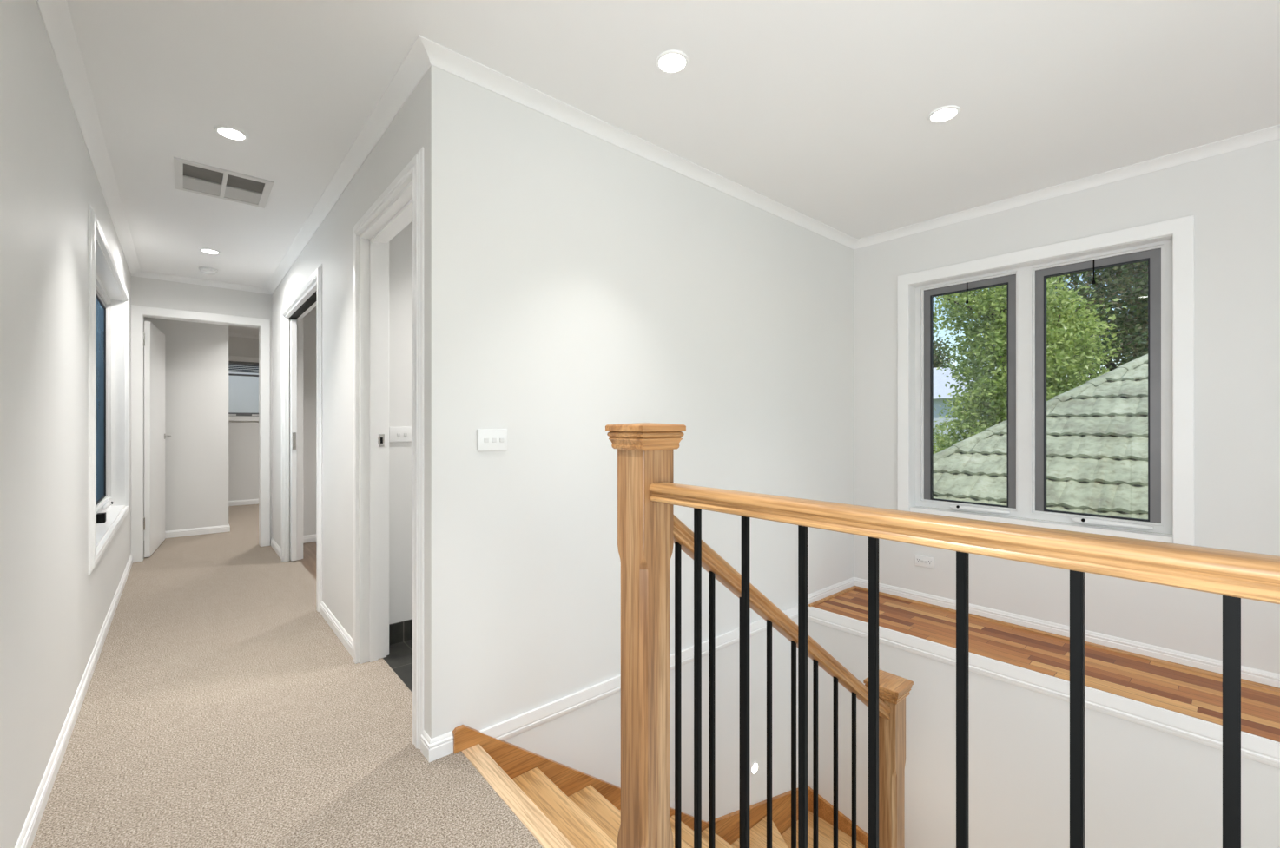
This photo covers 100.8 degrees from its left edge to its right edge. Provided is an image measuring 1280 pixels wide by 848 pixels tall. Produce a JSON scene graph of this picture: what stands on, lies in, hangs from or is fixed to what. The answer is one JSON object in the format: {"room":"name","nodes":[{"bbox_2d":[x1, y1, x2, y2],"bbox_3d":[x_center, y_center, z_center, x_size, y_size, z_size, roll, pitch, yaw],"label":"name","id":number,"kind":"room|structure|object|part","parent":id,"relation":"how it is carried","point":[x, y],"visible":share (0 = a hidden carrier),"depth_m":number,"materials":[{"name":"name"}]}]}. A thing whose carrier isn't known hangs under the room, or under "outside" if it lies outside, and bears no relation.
{"room":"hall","nodes":[
{"label":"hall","id":0,"kind":"room"},
{"bbox_2d":[0,0,131,847],"bbox_3d":[-1.739,1.440,1.431,0.120,5.400,7.880,0,0,-41],"label":"wall","id":1,"kind":"structure","parent":0,"point":[53,613],"depth_m":1.57,"materials":[{"name":"paint"}]},
{"bbox_2d":[14,554,132,847],"bbox_3d":[-1.689,1.105,1.475,0.012,0.070,7.640,0,0,-41],"label":"baseboard","id":2,"kind":"structure","parent":1,"relation":"attached to","point":[26,838],"depth_m":1.85,"materials":[{"name":"white paint"}]},
{"bbox_2d":[88,204,129,574],"bbox_3d":[-3.215,-0.155,3.143,0.154,1.666,2.116,0,0,-41],"label":"window","id":3,"kind":"structure","parent":1,"relation":"in","point":[108,297],"depth_m":3.66,"materials":[{"name":"silver metal"}]},
{"bbox_2d":[96,512,105,523],"bbox_3d":[-3.284,0.572,3.229,0.038,0.054,0.060,0,0,-41],"label":"sensor box","id":4,"kind":"object","parent":3,"relation":"on","point":[101,517],"visible":0.97,"depth_m":3.21,"materials":[{"name":"black plastic"}]},
{"bbox_3d":[-3.257,-0.172,3.107,0.033,1.385,1.870,0,0,-41],"label":"sash","id":5,"kind":"part","parent":3,"relation":"part of","materials":[{"name":"white paint"}]},
{"bbox_3d":[-3.249,-0.172,3.114,0.064,1.475,1.960,0,0,-41],"label":"frame","id":6,"kind":"part","parent":3,"relation":"part of","materials":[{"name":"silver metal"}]},
{"bbox_2d":[144,317,228,531],"bbox_3d":[-4.962,-0.060,5.690,0.810,2.400,0.900,0,0,-41],"label":"wall","id":7,"kind":"structure","parent":0,"point":[196,354],"depth_m":5.45,"materials":[{"name":"paint"}]},
{"bbox_2d":[131,276,271,545],"bbox_3d":[-3.867,-0.060,4.721,0.960,2.400,0.120,0,0,-41],"label":"wall","id":8,"kind":"structure","parent":0,"point":[145,292],"depth_m":4.67,"materials":[{"name":"paint"}]},
{"bbox_2d":[131,304,270,562],"bbox_3d":[-4.134,0.080,5.016,0.942,2.120,0.955,0,0,-41],"label":"door","id":9,"kind":"structure","parent":8,"relation":"in","point":[148,436],"depth_m":4.60,"materials":[{"name":"white wood"}]},
{"bbox_2d":[228,336,258,501],"bbox_3d":[-5.264,-0.060,7.822,3.140,2.400,0.120,0,0,-41],"label":"wall","id":10,"kind":"structure","parent":0,"point":[243,436],"depth_m":7.46,"materials":[{"name":"paint"}]},
{"bbox_2d":[164,499,258,538],"bbox_3d":[-4.494,1.105,6.946,2.920,0.070,2.212,0,0,-41],"label":"baseboard","id":11,"kind":"structure","parent":10,"relation":"attached to","point":[195,531],"depth_m":5.50,"materials":[{"name":"white wood"}]},
{"bbox_2d":[228,356,258,421],"bbox_3d":[-5.564,-0.495,7.549,0.990,0.910,0.140,0,0,-41],"label":"window","id":12,"kind":"structure","parent":10,"relation":"in","point":[233,360],"depth_m":7.47,"materials":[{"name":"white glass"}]},
{"bbox_2d":[228,363,258,373],"bbox_3d":[-5.560,-0.785,7.545,0.758,0.102,0.016,0,0,-41],"label":"blind","id":13,"kind":"object","parent":12,"relation":"attached to","point":[230,366],"depth_m":7.50,"materials":[{"name":"white plastic"}]},
{"bbox_2d":[31,503,543,847],"bbox_3d":[-1.700,1.150,3.619,3.040,0.020,11.140,0,0,-41],"label":"floor","id":14,"kind":"structure","parent":0,"point":[221,709],"depth_m":1.95,"materials":[{"name":"beige carpet"}]},
{"bbox_2d":[303,306,316,535],"bbox_3d":[-2.651,-0.050,5.711,1.945,2.420,0.210,0,0,-41],"label":"wall","id":15,"kind":"structure","parent":0,"point":[309,320],"depth_m":5.11,"materials":[{"name":"paint"}]},
{"bbox_2d":[303,534,316,543],"bbox_3d":[-2.615,1.105,5.596,1.840,0.070,0.012,0,0,-41],"label":"baseboard","id":16,"kind":"structure","parent":15,"relation":"attached to","point":[309,538],"depth_m":5.10,"materials":[{"name":"white wood"}]},
{"bbox_2d":[271,65,464,738],"bbox_3d":[-2.082,-0.060,3.477,0.115,2.400,4.335,0,0,-41],"label":"wall","id":17,"kind":"structure","parent":0,"point":[432,118],"depth_m":1.86,"materials":[{"name":"paint"}]},
{"bbox_2d":[281,263,322,612],"bbox_3d":[-2.414,0.086,3.861,0.153,2.108,1.636,0,0,-41],"label":"door","id":18,"kind":"structure","parent":17,"relation":"in","point":[309,296],"depth_m":4.38,"materials":[{"name":"white wood"}]},
{"bbox_3d":[-2.851,0.140,4.367,0.022,0.140,0.004,0,0,-41],"label":"finger pull","id":19,"kind":"part","parent":18,"relation":"part of","materials":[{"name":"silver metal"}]},
{"bbox_2d":[270,537,453,762],"bbox_3d":[-2.060,1.105,3.409,0.083,0.070,4.227,0,0,-41],"label":"baseboard","id":20,"kind":"structure","parent":17,"relation":"attached to","point":[435,748],"depth_m":1.84,"materials":[{"name":"white wood"}]},
{"bbox_2d":[353,147,423,749],"bbox_3d":[-1.026,0.086,2.255,0.153,2.108,0.961,0,0,-41],"label":"door","id":21,"kind":"structure","parent":17,"relation":"in","point":[401,203],"depth_m":2.53,"materials":[{"name":"white wood"}]},
{"bbox_3d":[-1.263,0.080,2.572,0.040,0.060,0.002,0,0,-41],"label":"strike plate","id":22,"kind":"part","parent":21,"relation":"part of","materials":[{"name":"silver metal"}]},
{"bbox_2d":[389,221,412,624],"bbox_3d":[-0.647,-0.050,3.392,1.945,2.420,0.120,0,0,-41],"label":"wall","id":23,"kind":"structure","parent":0,"point":[400,247],"depth_m":2.79,"materials":[{"name":"paint"}]},
{"bbox_2d":[389,619,412,645],"bbox_3d":[-0.653,1.092,3.301,1.808,0.104,0.010,0,0,-41],"label":"baseboard","id":24,"kind":"structure","parent":23,"relation":"attached to","point":[402,631],"depth_m":2.78,"materials":[{"name":"black stone"}]},
{"bbox_2d":[389,427,412,442],"bbox_3d":[-1.254,0.055,2.780,0.116,0.080,0.014,0,0,-41],"label":"light switch","id":25,"kind":"object","parent":23,"relation":"attached to","point":[396,434],"visible":0.99,"depth_m":2.78,"materials":[{"name":"white plastic"}]},
{"bbox_2d":[464,79,853,822],"bbox_3d":[0.357,1.290,2.799,3.200,5.100,0.120,0,0,-41],"label":"wall","id":26,"kind":"structure","parent":0,"point":[606,283],"depth_m":2.30,"materials":[{"name":"paint"}]},
{"bbox_2d":[476,428,507,451],"bbox_3d":[-0.539,0.058,1.938,0.116,0.080,0.014,0,0,-41],"label":"light switch","id":27,"kind":"object","parent":26,"relation":"attached to","point":[487,439],"visible":1,"depth_m":1.93,"materials":[{"name":"white plastic"}]},
{"bbox_2d":[479,601,808,740],"bbox_3d":[0.232,1.142,2.604,2.155,0.070,0.012,0,0,-41],"label":"trim","id":28,"kind":"structure","parent":26,"relation":"attached to","point":[506,729],"depth_m":2.19,"materials":[{"name":"white paint"}]},
{"bbox_2d":[751,762,758,774],"bbox_3d":[0.643,1.927,2.964,0.066,0.066,0.006,0,0,-41],"label":"step light","id":29,"kind":"object","parent":26,"relation":"attached to","point":[755,767],"visible":1,"depth_m":2.96,"materials":[{"name":"white plastic"}]},
{"bbox_2d":[66,0,1279,335],"bbox_3d":[-1.264,-1.360,3.666,4.680,0.200,12.400,0,0,-41],"label":"ceiling","id":30,"kind":"structure","parent":0,"point":[820,109],"depth_m":1.98,"materials":[{"name":"paint"}]},
{"bbox_2d":[198,266,217,274],"bbox_3d":[-3.505,-1.241,4.301,0.124,0.038,0.124,0,0,-41],"label":"smoke detector","id":31,"kind":"object","parent":30,"relation":"attached to","point":[206,270],"visible":1,"depth_m":4.27,"materials":[{"name":"white plastic"}]},
{"bbox_2d":[199,248,219,254],"bbox_3d":[-3.128,-1.255,3.853,0.116,0.010,0.116,0,0,-41],"label":"recessed light","id":32,"kind":"object","parent":30,"relation":"in","point":[204,250],"visible":1,"depth_m":3.84,"materials":[{"name":"white plastic"}]},
{"bbox_2d":[202,250,217,253],"bbox_3d":[-3.128,-1.255,3.853,0.091,0.008,0.091,0,0,-41],"label":"diffuser","id":33,"kind":"object","parent":32,"relation":"attached to","point":[204,251],"depth_m":3.84,"materials":[{"name":"white plastic"}]},
{"bbox_2d":[173,157,273,208],"bbox_3d":[-2.186,-1.255,2.783,0.390,0.010,0.420,0,0,-41],"label":"ceiling vent","id":34,"kind":"object","parent":30,"relation":"in","point":[189,176],"visible":1,"depth_m":2.76,"materials":[{"name":"plastic"}]},
{"bbox_2d":[214,125,248,141],"bbox_3d":[-1.766,-1.255,2.291,0.116,0.010,0.116,0,0,-41],"label":"recessed light","id":35,"kind":"object","parent":30,"relation":"in","point":[231,133],"visible":1,"depth_m":2.28,"materials":[{"name":"white plastic"}]},
{"bbox_2d":[217,128,244,139],"bbox_3d":[-1.766,-1.255,2.291,0.091,0.008,0.091,0,0,-41],"label":"diffuser","id":36,"kind":"object","parent":35,"relation":"attached to","point":[232,134],"depth_m":2.28,"materials":[{"name":"white plastic"}]},
{"bbox_2d":[655,49,688,73],"bbox_3d":[0.112,-1.255,1.841,0.116,0.010,0.116,0,0,-41],"label":"recessed light","id":37,"kind":"object","parent":30,"relation":"in","point":[669,62],"visible":1,"depth_m":1.83,"materials":[{"name":"white plastic"}]},
{"bbox_2d":[659,53,685,72],"bbox_3d":[0.112,-1.255,1.841,0.091,0.008,0.091,0,0,-41],"label":"diffuser","id":38,"kind":"object","parent":37,"relation":"attached to","point":[668,62],"depth_m":1.83,"materials":[{"name":"white plastic"}]},
{"bbox_2d":[927,105,960,123],"bbox_3d":[1.233,-1.255,2.150,0.116,0.010,0.116,0,0,-41],"label":"recessed light","id":39,"kind":"object","parent":30,"relation":"in","point":[946,113],"visible":1,"depth_m":2.14,"materials":[{"name":"white plastic"}]},
{"bbox_2d":[930,108,956,121],"bbox_3d":[1.233,-1.255,2.150,0.091,0.008,0.091,0,0,-41],"label":"diffuser","id":40,"kind":"object","parent":39,"relation":"attached to","point":[939,115],"depth_m":2.14,"materials":[{"name":"white plastic"}]},
{"bbox_2d":[807,610,1279,847],"bbox_3d":[2.487,2.505,2.218,0.735,2.670,3.545,0,0,-41],"label":"wall ledge","id":41,"kind":"object","parent":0,"point":[1145,787],"visible":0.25,"depth_m":2.48,"materials":[{"name":"paint"}]},
{"bbox_2d":[808,607,1279,768],"bbox_3d":[2.171,1.183,2.017,0.016,0.090,3.413,0,0,-41],"label":"trim","id":42,"kind":"structure","parent":41,"relation":"attached to","point":[1257,748],"depth_m":2.33,"materials":[{"name":"white paint"}]},
{"bbox_2d":[812,588,1279,742],"bbox_3d":[2.394,1.154,2.223,0.590,0.028,3.435,0,0,-41],"label":"ledge","id":43,"kind":"object","parent":41,"relation":"on","point":[1195,695],"visible":0.56,"depth_m":2.51,"materials":[{"name":"brown wood"}]},
{"bbox_2d":[853,138,1279,674],"bbox_3d":[2.709,-0.045,2.410,0.150,2.430,3.545,0,0,-41],"label":"wall","id":44,"kind":"structure","parent":0,"point":[1233,197],"depth_m":2.50,"materials":[{"name":"paint"}]},
{"bbox_2d":[35,0,1279,338],"bbox_3d":[-1.295,-1.240,3.969,3.870,0.040,10.900,0,0,-41],"label":"trim","id":45,"kind":"structure","parent":44,"relation":"attached to","point":[56,16],"depth_m":2.40,"materials":[{"name":"paint"}]},
{"bbox_2d":[914,554,934,568],"bbox_3d":[1.794,0.868,3.343,0.014,0.072,0.116,0,0,-41],"label":"power outlet","id":46,"kind":"object","parent":44,"relation":"attached to","point":[922,561],"visible":1,"depth_m":3.34,"materials":[{"name":"white plastic"}]},
{"bbox_2d":[807,577,1279,688],"bbox_3d":[2.388,1.105,2.211,0.595,0.070,3.425,0,0,-41],"label":"baseboard","id":47,"kind":"structure","parent":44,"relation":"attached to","point":[1249,674],"depth_m":2.81,"materials":[{"name":"white paint"}]},
{"bbox_2d":[808,586,1279,692],"bbox_3d":[2.387,1.133,2.203,0.583,0.015,3.413,0,0,-41],"label":"trim","id":48,"kind":"structure","parent":44,"relation":"attached to","point":[1119,651],"depth_m":2.81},
{"bbox_2d":[897,214,1194,546],"bbox_3d":[2.178,-0.143,3.002,0.159,1.647,1.340,0,0,-41],"label":"window","id":49,"kind":"structure","parent":44,"relation":"in","point":[1167,247],"depth_m":2.96,"materials":[{"name":"silver metal"}]},
{"bbox_3d":[2.008,-0.806,3.252,0.017,0.134,0.017,0,0,-41],"label":"pull cord","id":50,"kind":"part","parent":49,"relation":"part of","materials":[{"name":"black plastic"}]},
{"bbox_3d":[2.025,-0.190,3.267,0.033,1.359,0.506,0,0,-41],"label":"sash","id":51,"kind":"part","parent":49,"relation":"part of","materials":[{"name":"grey metal"}]},
{"bbox_3d":[2.398,-0.806,2.801,0.017,0.134,0.017,0,0,-41],"label":"pull cord","id":52,"kind":"part","parent":49,"relation":"part of","materials":[{"name":"black plastic"}]},
{"bbox_3d":[2.416,-0.190,2.816,0.033,1.359,0.511,0,0,-41],"label":"sash","id":53,"kind":"part","parent":49,"relation":"part of","materials":[{"name":"grey metal"}]},
{"bbox_3d":[1.514,3.890,1.460,3.200,0.100,3.670,0,0,-41],"label":"floor","id":54,"kind":"structure","parent":0,"visible":0},
{"bbox_2d":[452,725,868,847],"bbox_3d":[1.317,2.449,1.288,2.254,2.773,3.423,0,0,-41],"label":"staircase","id":55,"kind":"structure","parent":54,"relation":"on","point":[561,806],"depth_m":2.02,"materials":[{"name":"brown wood"}]},
{"bbox_2d":[673,514,913,847],"bbox_3d":[0.510,2.010,1.614,1.225,3.641,0.128,0,0,-41],"label":"balustrade","id":56,"kind":"object","parent":55,"relation":"on","point":[894,689],"visible":0.71,"depth_m":1.56,"materials":[{"name":"brown wood"}]},
{"bbox_3d":[0.469,0.633,1.578,0.058,0.040,1.425,0,-37,49],"label":"handrail","id":57,"kind":"part","parent":56,"relation":"part of","materials":[{"name":"brown wood"}]},
{"bbox_3d":[0.925,2.412,1.973,0.090,2.837,0.090,0,0,-41],"label":"newel post","id":58,"kind":"part","parent":56,"relation":"part of","materials":[{"name":"brown wood"}]},
{"bbox_2d":[605,422,1279,847],"bbox_3d":[0.804,0.719,0.268,0.128,1.443,2.550,0,0,-41],"label":"balustrade","id":59,"kind":"object","parent":55,"relation":"on","point":[648,494],"visible":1,"depth_m":0.86,"materials":[{"name":"brown wood"}]},
{"bbox_3d":[0.012,0.740,1.184,0.090,1.400,0.090,0,0,-41],"label":"newel post","id":60,"kind":"part","parent":59,"relation":"part of","materials":[{"name":"brown wood"}]},
{"bbox_3d":[0.840,0.147,0.226,0.058,0.040,2.440,0,0,-41],"label":"handrail","id":61,"kind":"part","parent":59,"relation":"part of","materials":[{"name":"brown wood"}]},
{"label":"outside","id":62,"kind":"structure","parent":0,"visible":0},
{"bbox_3d":[4.813,4.340,17.373,150.000,0.400,140.000,0,0,-41],"label":"ground","id":63,"kind":"structure","parent":62,"visible":0},
{"bbox_2d":[228,363,258,413],"bbox_3d":[-7.284,1.040,9.961,8.000,6.200,0.200,0,0,-41],"label":"wall","id":64,"kind":"structure","parent":63,"relation":"on","point":[243,391],"depth_m":9.79,"materials":[{"name":"white paint"}]},
{"bbox_2d":[933,423,959,454],"bbox_3d":[9.631,2.040,18.256,2.917,4.200,2.991,0,0,-41],"label":"tree","id":65,"kind":"object","parent":63,"relation":"on","point":[942,442],"visible":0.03,"depth_m":17.28,"materials":[{"name":"green plant"}]},
{"bbox_2d":[933,332,963,369],"bbox_3d":[15.210,-0.790,30.580,6.016,9.860,5.658,0,0,26],"label":"tree","id":66,"kind":"object","parent":63,"relation":"on","point":[937,358],"visible":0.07,"depth_m":28.83,"materials":[{"name":"green plant"}]},
{"bbox_2d":[933,367,988,450],"bbox_3d":[13.300,0.790,24.375,6.600,6.700,6.300,0,0,-41],"label":"house","id":67,"kind":"structure","parent":63,"relation":"on","point":[940,379],"depth_m":21.38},
{"bbox_2d":[933,274,1134,452],"bbox_3d":[7.623,0.195,10.660,4.039,7.890,2.783,0,0,2],"label":"leafy tree","id":68,"kind":"object","parent":63,"relation":"on","point":[989,398],"visible":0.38,"depth_m":10.28,"materials":[{"name":"green plant"}]},
{"bbox_2d":[919,354,1169,534],"bbox_3d":[6.772,1.242,5.212,9.635,5.796,7.734,0,0,-41],"label":"roof","id":69,"kind":"structure","parent":63,"relation":"on","point":[1097,430],"depth_m":4.50,"materials":[{"name":"green tile"}]},
{"bbox_2d":[979,261,1148,388],"bbox_3d":[13.628,-1.862,13.423,7.019,12.004,9.821,0,0,-41],"label":"broad tree","id":70,"kind":"object","parent":63,"relation":"on","point":[1119,280],"visible":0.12,"depth_m":13.19,"materials":[{"name":"green plant"}]}
]}

